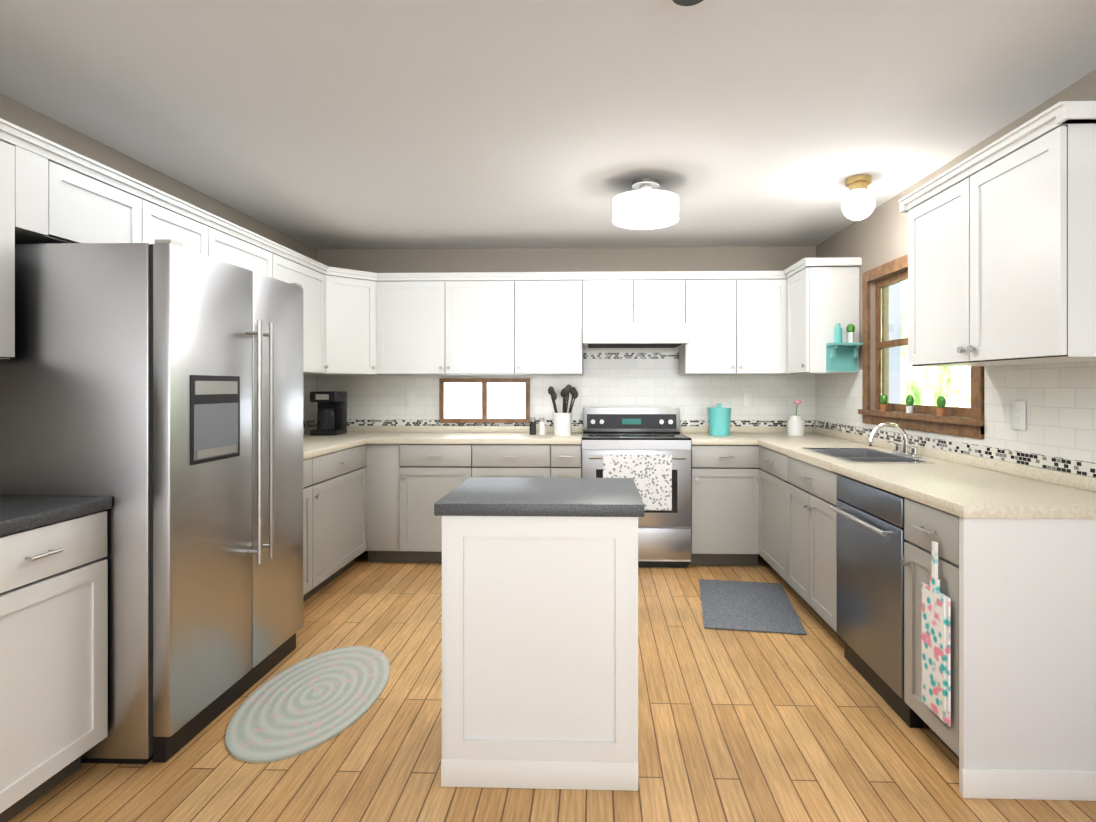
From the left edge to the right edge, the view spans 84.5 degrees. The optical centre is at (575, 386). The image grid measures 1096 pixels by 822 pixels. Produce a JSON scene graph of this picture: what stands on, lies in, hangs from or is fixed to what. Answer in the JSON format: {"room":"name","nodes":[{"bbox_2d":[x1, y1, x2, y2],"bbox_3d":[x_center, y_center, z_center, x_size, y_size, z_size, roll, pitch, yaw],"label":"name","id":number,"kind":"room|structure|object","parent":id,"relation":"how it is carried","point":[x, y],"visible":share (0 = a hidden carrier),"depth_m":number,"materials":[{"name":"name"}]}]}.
{"room":"kitchen","nodes":[
{"label":"kitchen","id":0,"kind":"room"},
{"bbox_2d":[0,93,316,260],"bbox_3d":[-2.279,0.080,1.577,0.120,2.400,6.730,0,0,2],"label":"wall","id":1,"kind":"structure","parent":0,"point":[12,111],"depth_m":2.95,"materials":[{"name":"beige paint"}]},
{"bbox_2d":[303,375,318,427],"bbox_3d":[-2.140,0.140,3.954,0.010,0.500,1.890,0,0,2],"label":"tile backsplash","id":2,"kind":"structure","parent":1,"relation":"attached to","point":[310,382],"depth_m":4.79,"materials":[{"name":"tile"}]},
{"bbox_2d":[0,0,1095,249],"bbox_3d":[-0.200,-1.170,1.514,4.280,0.100,6.970,0,0,2],"label":"ceiling","id":3,"kind":"structure","parent":0,"point":[398,124],"depth_m":2.36,"materials":[{"name":"white paint"}]},
{"bbox_2d":[612,178,678,228],"bbox_3d":[0.385,-1.015,3.312,0.364,0.210,0.364,0,0,2],"label":"drum ceiling light","id":4,"kind":"object","parent":3,"relation":"attached to","point":[645,203],"visible":1,"depth_m":3.20,"materials":[{"name":"white glass"}]},
{"bbox_2d":[672,0,702,5],"bbox_3d":[0.315,-1.100,1.663,0.100,0.040,0.100,0,0,2],"label":"smoke detector","id":5,"kind":"object","parent":3,"relation":"attached to","point":[686,2],"visible":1,"depth_m":1.70,"materials":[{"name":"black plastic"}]},
{"bbox_2d":[842,174,874,219],"bbox_3d":[1.524,-1.008,3.247,0.166,0.223,0.166,0,0,2],"label":"globe ceiling light","id":6,"kind":"object","parent":3,"relation":"attached to","point":[858,202],"visible":1,"depth_m":3.20,"materials":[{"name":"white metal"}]},
{"bbox_2d":[8,551,1095,821],"bbox_3d":[-0.200,1.330,1.514,4.280,0.100,6.970,0,0,2],"label":"floor","id":7,"kind":"structure","parent":0,"point":[760,727],"depth_m":2.10,"materials":[{"name":"brown wood"}]},
{"bbox_2d":[0,504,111,821],"bbox_3d":[-1.893,0.845,1.746,0.637,0.870,0.568,0,0,2],"label":"base cabinet","id":8,"kind":"object","parent":7,"relation":"on","point":[53,645],"depth_m":1.82,"materials":[{"name":"white paint"}]},
{"bbox_2d":[0,496,111,531],"bbox_3d":[-1.902,0.390,1.258,0.648,0.040,1.556,0,0,2],"label":"countertop","id":9,"kind":"structure","parent":8,"relation":"on","point":[15,511],"depth_m":1.86,"materials":[{"name":"grey stone"}]},
{"bbox_2d":[0,239,302,763],"bbox_3d":[-1.728,0.391,2.511,0.886,1.777,0.940,0,0,2],"label":"refrigerator","id":10,"kind":"object","parent":7,"relation":"on","point":[154,391],"visible":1,"depth_m":2.05,"materials":[{"name":"silver metal"}]},
{"bbox_2d":[225,646,389,762],"bbox_3d":[-1.071,1.274,2.496,0.530,0.010,0.900,0,0,2],"label":"braided rug","id":11,"kind":"object","parent":7,"relation":"on","point":[308,704],"visible":0.96,"depth_m":2.40,"materials":[{"name":"fabric"}]},
{"bbox_2d":[303,454,318,601],"bbox_3d":[-1.846,0.845,3.276,0.637,0.870,0.563,0,0,2],"label":"base cabinet","id":12,"kind":"object","parent":7,"relation":"on","point":[310,465],"depth_m":3.48,"materials":[{"name":"grey paint"}]},
{"bbox_2d":[319,442,362,589],"bbox_3d":[-1.828,0.845,3.885,0.637,0.870,0.887,0,0,2],"label":"base cabinet","id":13,"kind":"object","parent":7,"relation":"on","point":[340,471],"depth_m":3.89,"materials":[{"name":"grey paint"}]},
{"bbox_2d":[303,430,394,457],"bbox_3d":[-1.815,0.390,3.955,0.637,0.040,1.922,0,0,2],"label":"countertop","id":14,"kind":"structure","parent":13,"relation":"on","point":[312,444],"depth_m":4.12,"materials":[{"name":"beige stone"}]},
{"bbox_2d":[310,391,346,434],"bbox_3d":[-1.896,0.204,4.631,0.200,0.330,0.222,0,0,2],"label":"coffee maker","id":15,"kind":"object","parent":14,"relation":"on","point":[332,414],"visible":1,"depth_m":4.56,"materials":[{"name":"black plastic"}]},
{"bbox_2d":[363,442,406,561],"bbox_3d":[-1.348,0.845,4.579,0.318,0.870,0.646,0,0,2],"label":"base cabinet","id":16,"kind":"object","parent":7,"relation":"on","point":[376,492],"depth_m":4.31,"materials":[{"name":"grey paint"}]},
{"bbox_2d":[407,442,482,562],"bbox_3d":[-0.958,0.845,4.587,0.579,0.870,0.606,0,0,2],"label":"base cabinet","id":17,"kind":"object","parent":7,"relation":"on","point":[434,469],"depth_m":4.29,"materials":[{"name":"grey paint"}]},
{"bbox_2d":[367,430,582,441],"bbox_3d":[-0.712,0.390,4.574,1.530,0.040,0.617,0,0,2],"label":"countertop","id":18,"kind":"structure","parent":17,"relation":"on","point":[400,435],"depth_m":4.45,"materials":[{"name":"beige stone"}]},
{"bbox_2d":[530,417,535,434],"bbox_3d":[-0.325,0.304,4.614,0.048,0.130,0.048,0,0,-13],"label":"pepper shaker","id":19,"kind":"object","parent":18,"relation":"on","point":[533,426],"depth_m":4.59,"materials":[{"name":"grey"}]},
{"bbox_2d":[539,417,544,434],"bbox_3d":[-0.256,0.304,4.612,0.048,0.130,0.048,0,0,-13],"label":"salt","id":20,"kind":"object","parent":18,"relation":"on","point":[541,423],"depth_m":4.59,"materials":[{"name":"grey"}]},
{"bbox_2d":[548,384,577,435],"bbox_3d":[-0.092,0.177,4.569,0.227,0.384,0.189,0,0,2],"label":"utensil crock","id":21,"kind":"object","parent":18,"relation":"on","point":[562,422],"visible":1,"depth_m":4.50,"materials":[{"name":"white ceramic"}]},
{"bbox_2d":[483,442,558,477],"bbox_3d":[-0.447,0.845,4.572,0.676,0.870,0.606,0,0,2],"label":"base cabinet","id":22,"kind":"object","parent":7,"relation":"on","point":[500,459],"depth_m":4.27,"materials":[{"name":"grey paint"}]},
{"bbox_2d":[434,477,643,790],"bbox_3d":[-0.107,0.825,2.171,0.665,0.910,0.550,0,0,2],"label":"kitchen island","id":23,"kind":"object","parent":7,"relation":"on","point":[539,633],"visible":1,"depth_m":1.92,"materials":[{"name":"white paint"}]},
{"bbox_2d":[559,442,581,477],"bbox_3d":[-0.086,0.845,4.561,0.278,0.870,0.606,0,0,2],"label":"base cabinet","id":24,"kind":"object","parent":7,"relation":"on","point":[570,453],"depth_m":4.26,"materials":[{"name":"grey paint"}]},
{"bbox_2d":[582,407,691,566],"bbox_3d":[0.436,0.725,4.492,0.766,1.110,0.711,0,0,2],"label":"range","id":25,"kind":"object","parent":7,"relation":"on","point":[648,450],"visible":0.83,"depth_m":4.21,"materials":[{"name":"silver metal"}]},
{"bbox_2d":[688,442,751,564],"bbox_3d":[1.067,0.845,4.505,0.489,0.870,0.646,0,0,2],"label":"base cabinet","id":26,"kind":"object","parent":7,"relation":"on","point":[721,472],"depth_m":4.23,"materials":[{"name":"grey paint"}]},
{"bbox_2d":[684,434,755,441],"bbox_3d":[1.052,0.390,4.520,0.459,0.040,0.617,0,0,2],"label":"countertop","id":27,"kind":"structure","parent":26,"relation":"on","point":[695,437],"depth_m":4.28,"materials":[{"name":"beige stone"}]},
{"bbox_2d":[707,403,731,435],"bbox_3d":[1.083,0.248,4.531,0.176,0.243,0.176,0,0,2],"label":"canister","id":28,"kind":"object","parent":27,"relation":"on","point":[719,417],"visible":1,"depth_m":4.46,"materials":[{"name":"teal ceramic"}]},
{"bbox_2d":[699,579,806,634],"bbox_3d":[1.002,1.274,3.533,0.520,0.011,0.800,0,0,10],"label":"mat","id":29,"kind":"object","parent":7,"relation":"on","point":[749,606],"visible":1,"depth_m":3.46,"materials":[{"name":"fabric"}]},
{"bbox_2d":[752,442,875,584],"bbox_3d":[1.557,0.845,3.882,0.645,0.870,0.687,0,0,2],"label":"base cabinet","id":30,"kind":"object","parent":7,"relation":"on","point":[774,472],"depth_m":3.81,"materials":[{"name":"grey paint"}]},
{"bbox_2d":[748,434,891,453],"bbox_3d":[1.580,0.390,4.184,0.617,0.040,1.256,0,0,2],"label":"countertop","id":31,"kind":"structure","parent":30,"relation":"on","point":[790,444],"depth_m":3.97,"materials":[{"name":"beige stone"}]},
{"bbox_2d":[788,400,804,435],"bbox_3d":[1.652,0.235,4.513,0.118,0.268,0.120,0,0,2],"label":"jar","id":32,"kind":"object","parent":31,"relation":"on","point":[796,424],"visible":1,"depth_m":4.47,"materials":[{"name":"white ceramic"}]},
{"bbox_2d":[788,490,843,641],"bbox_3d":[1.557,0.950,3.255,0.606,0.660,0.798,0,0,2],"label":"base cabinet","id":33,"kind":"object","parent":7,"relation":"on","point":[812,525],"depth_m":3.17,"materials":[{"name":"grey paint"}]},
{"bbox_2d":[829,474,922,727],"bbox_3d":[1.503,0.847,2.547,0.652,0.865,0.610,0,0,2],"label":"dishwasher","id":34,"kind":"object","parent":7,"relation":"on","point":[871,540],"visible":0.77,"depth_m":2.48,"materials":[{"name":"silver metal"}]},
{"bbox_2d":[896,490,1095,800],"bbox_3d":[1.521,0.845,2.054,0.606,0.870,0.365,0,0,2],"label":"base cabinet","id":35,"kind":"object","parent":7,"relation":"on","point":[1016,542],"depth_m":1.88,"materials":[{"name":"grey paint"}]},
{"bbox_2d":[922,541,950,726],"bbox_3d":[1.198,0.805,2.011,0.012,0.570,0.160,0,0,2],"label":"hanging towel","id":36,"kind":"object","parent":35,"relation":"hanging from","point":[936,651],"visible":0.92,"depth_m":2.00,"materials":[{"name":"fabric"}]},
{"bbox_2d":[832,462,1095,521],"bbox_3d":[1.525,0.390,2.377,0.617,0.040,1.040,0,0,2],"label":"countertop","id":37,"kind":"structure","parent":35,"relation":"on","point":[980,492],"depth_m":2.14,"materials":[{"name":"beige stone"}]},
{"bbox_2d":[801,448,934,463],"bbox_3d":[1.528,0.452,3.227,0.400,0.176,0.690,0,0,2],"label":"sink","id":38,"kind":"object","parent":37,"relation":"in","point":[859,455],"visible":0.27,"depth_m":3.27,"materials":[{"name":"silver metal"}]},
{"bbox_2d":[868,422,921,457],"bbox_3d":[1.681,0.281,3.222,0.224,0.176,0.221,0,0,2],"label":"faucet","id":39,"kind":"object","parent":37,"relation":"on","point":[907,446],"visible":1,"depth_m":3.21,"materials":[{"name":"silver metal"}]},
{"bbox_2d":[317,246,815,272],"bbox_3d":[-0.096,0.080,4.937,4.280,2.400,0.120,0,0,2],"label":"wall","id":40,"kind":"structure","parent":0,"point":[768,258],"depth_m":4.88,"materials":[{"name":"beige paint"}]},
{"bbox_2d":[0,118,786,374],"bbox_3d":[-0.325,-0.473,2.862,3.704,0.765,4.017,0,0,2],"label":"upper cabinet","id":41,"kind":"object","parent":40,"relation":"attached to","point":[356,322],"visible":0.88,"depth_m":4.49,"materials":[{"name":"white paint"}]},
{"bbox_2d":[583,323,687,347],"bbox_3d":[0.439,-0.382,4.594,0.760,0.152,0.507,0,0,2],"label":"range hood","id":42,"kind":"object","parent":41,"relation":"attached to","point":[635,335],"visible":1,"depth_m":4.36,"materials":[{"name":"white paint"}]},
{"bbox_2d":[439,378,529,422],"bbox_3d":[-0.733,0.115,4.869,0.730,0.360,0.030,0,0,2],"label":"window","id":43,"kind":"structure","parent":40,"relation":"in","point":[484,400],"depth_m":4.87,"materials":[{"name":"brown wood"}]},
{"bbox_2d":[319,347,814,426],"bbox_3d":[-0.097,0.025,4.871,4.039,0.730,0.012,0,0,2],"label":"tile backsplash","id":44,"kind":"structure","parent":40,"relation":"attached to","point":[611,377],"depth_m":4.85,"materials":[{"name":"tile"}]},
{"bbox_2d":[406,391,415,405],"bbox_3d":[-1.337,0.100,4.899,0.080,0.120,0.006,0,0,2],"label":"electrical outlet","id":45,"kind":"object","parent":44,"relation":"attached to","point":[411,398],"depth_m":4.90,"materials":[{"name":"white paint"}]},
{"bbox_2d":[743,391,752,405],"bbox_3d":[1.381,0.100,4.816,0.080,0.120,0.006,0,0,2],"label":"electrical outlet","id":46,"kind":"object","parent":44,"relation":"attached to","point":[747,395],"depth_m":4.81,"materials":[{"name":"white paint"}]},
{"bbox_2d":[816,70,1095,417],"bbox_3d":[1.879,0.080,1.450,0.120,2.400,6.730,0,0,2],"label":"wall","id":47,"kind":"structure","parent":0,"point":[877,237],"depth_m":3.69,"materials":[{"name":"beige paint"}]},
{"bbox_2d":[784,257,861,374],"bbox_3d":[1.720,-0.472,4.400,0.373,0.765,0.817,0,0,2],"label":"upper cabinet","id":48,"kind":"object","parent":47,"relation":"attached to","point":[822,297],"visible":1,"depth_m":4.03,"materials":[{"name":"white paint"}]},
{"bbox_2d":[826,323,862,370],"bbox_3d":[1.776,-0.258,3.978,0.200,0.316,0.100,0,0,2],"label":"shelf","id":49,"kind":"object","parent":48,"relation":"attached to","point":[840,356],"visible":1,"depth_m":4.01,"materials":[{"name":"teal paint"}]},
{"bbox_2d":[858,254,983,438],"bbox_3d":[1.853,-0.250,3.337,0.043,0.980,1.220,0,0,2],"label":"window frame","id":50,"kind":"structure","parent":47,"relation":"in","point":[972,426],"depth_m":3.39,"materials":[{"name":"brown wood"}]},
{"bbox_2d":[880,394,945,415],"bbox_3d":[1.851,0.098,3.337,0.038,0.102,0.660,0,0,2],"label":"potted plant","id":51,"kind":"object","parent":50,"relation":"on","point":[941,402],"visible":1,"depth_m":3.32,"materials":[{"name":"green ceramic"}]},
{"bbox_2d":[875,270,970,416],"bbox_3d":[1.927,-0.260,3.335,0.040,0.816,1.056,0,0,2],"label":"window","id":52,"kind":"structure","parent":47,"relation":"in","point":[898,379],"depth_m":3.55,"materials":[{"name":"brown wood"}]},
{"bbox_2d":[815,361,1095,477],"bbox_3d":[1.870,0.140,3.306,0.010,0.500,2.940,0,0,2],"label":"tile backsplash","id":53,"kind":"structure","parent":47,"relation":"attached to","point":[1058,433],"depth_m":2.48,"materials":[{"name":"tile"}]},
{"bbox_2d":[1011,401,1025,429],"bbox_3d":[1.834,0.120,2.497,0.008,0.120,0.080,0,0,2],"label":"electrical outlet","id":54,"kind":"object","parent":53,"relation":"attached to","point":[1018,415],"visible":1,"depth_m":2.49,"materials":[{"name":"white paint"}]},
{"bbox_2d":[899,101,1095,365],"bbox_3d":[1.656,-0.473,2.283,0.373,0.765,0.980,0,0,2],"label":"upper cabinet","id":55,"kind":"object","parent":47,"relation":"attached to","point":[1001,251],"visible":1,"depth_m":2.07,"materials":[{"name":"white paint"}]}
]}

